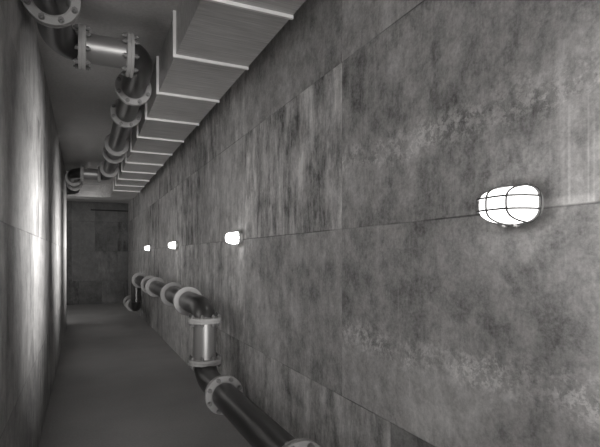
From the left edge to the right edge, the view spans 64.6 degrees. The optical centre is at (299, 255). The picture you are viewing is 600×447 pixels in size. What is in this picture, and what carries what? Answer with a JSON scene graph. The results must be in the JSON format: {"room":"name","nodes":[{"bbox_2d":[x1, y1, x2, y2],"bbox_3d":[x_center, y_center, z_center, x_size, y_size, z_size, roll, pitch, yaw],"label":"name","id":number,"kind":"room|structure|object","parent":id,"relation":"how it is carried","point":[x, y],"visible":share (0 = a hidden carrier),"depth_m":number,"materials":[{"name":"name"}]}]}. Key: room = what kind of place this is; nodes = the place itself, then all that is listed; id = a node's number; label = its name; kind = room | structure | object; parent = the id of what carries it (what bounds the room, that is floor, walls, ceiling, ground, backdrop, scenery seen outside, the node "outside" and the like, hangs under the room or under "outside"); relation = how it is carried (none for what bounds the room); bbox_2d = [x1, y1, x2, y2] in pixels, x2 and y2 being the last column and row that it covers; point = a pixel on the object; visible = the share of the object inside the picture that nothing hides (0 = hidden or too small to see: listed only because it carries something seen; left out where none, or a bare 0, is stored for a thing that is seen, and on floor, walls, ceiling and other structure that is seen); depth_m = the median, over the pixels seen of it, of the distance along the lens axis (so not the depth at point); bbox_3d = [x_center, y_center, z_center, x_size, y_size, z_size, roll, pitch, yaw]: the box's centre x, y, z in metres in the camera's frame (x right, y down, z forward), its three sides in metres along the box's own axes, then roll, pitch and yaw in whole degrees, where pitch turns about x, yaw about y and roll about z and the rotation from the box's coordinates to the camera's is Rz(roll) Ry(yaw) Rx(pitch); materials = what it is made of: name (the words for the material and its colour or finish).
{"room":"underground passage","nodes":[
{"label":"underground passage","id":0,"kind":"room"},
{"bbox_2d":[0,0,66,446],"bbox_3d":[-1.734,-0.092,2.781,0.200,3.195,15.900,0,0,-24],"label":"wall","id":1,"kind":"structure","parent":0,"point":[33,187],"depth_m":3.03,"materials":[{"name":"concrete"}]},
{"bbox_2d":[67,201,127,304],"bbox_3d":[-7.983,-0.092,14.275,5.310,3.195,0.200,0,0,-24],"label":"wall","id":2,"kind":"structure","parent":0,"point":[97,241],"depth_m":14.91,"materials":[{"name":"concrete"}]},
{"bbox_2d":[91,209,127,211],"bbox_3d":[-6.026,-1.440,15.043,1.110,0.040,0.025,0,0,-24],"label":"trim","id":3,"kind":"structure","parent":2,"relation":"attached to","point":[91,209],"depth_m":15.03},
{"bbox_2d":[34,0,179,202],"bbox_3d":[-3.559,-1.790,4.807,5.510,0.200,21.100,0,0,-24],"label":"ceiling","id":4,"kind":"structure","parent":0,"point":[81,101],"depth_m":4.52,"materials":[{"name":"paint"}]},
{"bbox_2d":[67,0,305,199],"bbox_3d":[-3.034,-1.530,3.107,5.150,0.320,17.270,0,0,-24],"label":"ventilation duct","id":5,"kind":"object","parent":4,"relation":"attached to","point":[208,45],"visible":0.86,"depth_m":3.64,"materials":[{"name":"grey metal"}]},
{"bbox_2d":[38,303,251,446],"bbox_3d":[-3.559,1.605,4.807,5.510,0.200,21.100,0,0,-24],"label":"floor","id":6,"kind":"structure","parent":0,"point":[117,383],"depth_m":5.20,"materials":[{"name":"grey concrete"}]},
{"bbox_2d":[128,0,599,446],"bbox_3d":[-1.143,-0.092,5.908,0.200,3.195,21.100,0,0,-24],"label":"wall","id":7,"kind":"structure","parent":0,"point":[365,299],"depth_m":2.15,"materials":[{"name":"concrete"}]},
{"bbox_2d":[144,245,150,251],"bbox_3d":[-3.249,-0.163,10.115,0.148,0.137,0.213,0,0,-24],"label":"lamp","id":8,"kind":"object","parent":7,"relation":"attached to","point":[147,247],"visible":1,"depth_m":10.04,"materials":[{"name":"white glass"}]},
{"bbox_2d":[167,241,177,249],"bbox_3d":[-1.951,-0.163,7.266,0.148,0.137,0.213,0,0,-24],"label":"lamp","id":9,"kind":"object","parent":7,"relation":"attached to","point":[172,244],"visible":1,"depth_m":7.19,"materials":[{"name":"white glass"}]},
{"bbox_2d":[168,242,175,248],"bbox_3d":[-1.960,-0.165,7.261,0.102,0.120,0.196,0,0,-25],"label":"diffuser","id":10,"kind":"object","parent":9,"relation":"attached to","point":[172,245],"depth_m":7.19,"materials":[{"name":"white glass"}]},
{"bbox_2d":[123,272,319,446],"bbox_3d":[-1.649,0.779,6.282,0.511,0.914,12.200,0,0,-24],"label":"pipe","id":11,"kind":"object","parent":7,"relation":"attached to","point":[223,394],"depth_m":4.16,"materials":[{"name":"metal"}]},
{"bbox_2d":[224,231,242,245],"bbox_3d":[-0.616,-0.163,4.337,0.148,0.137,0.213,0,0,-24],"label":"lamp","id":12,"kind":"object","parent":7,"relation":"attached to","point":[235,238],"visible":1,"depth_m":4.27,"materials":[{"name":"white glass"}]},
{"bbox_2d":[225,232,238,244],"bbox_3d":[-0.625,-0.165,4.331,0.102,0.120,0.196,0,0,-25],"label":"diffuser","id":13,"kind":"object","parent":12,"relation":"attached to","point":[232,238],"depth_m":4.26,"materials":[{"name":"white glass"}]},
{"bbox_2d":[476,183,543,227],"bbox_3d":[0.662,-0.163,1.534,0.148,0.137,0.213,0,0,-24],"label":"lamp","id":14,"kind":"object","parent":7,"relation":"attached to","point":[515,205],"visible":1,"depth_m":1.47,"materials":[{"name":"white glass"}]},
{"bbox_3d":[-9.412,-0.093,10.766,0.200,3.195,5.400,0,0,-24],"label":"wall","id":15,"kind":"structure","parent":0,"visible":0},
{"bbox_2d":[22,0,152,193],"bbox_3d":[-1.935,-1.460,3.529,3.857,0.302,16.779,0,0,-38],"label":"pipe","id":16,"kind":"object","parent":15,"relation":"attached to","point":[54,19],"depth_m":3.37,"materials":[{"name":"metal"}]}
]}

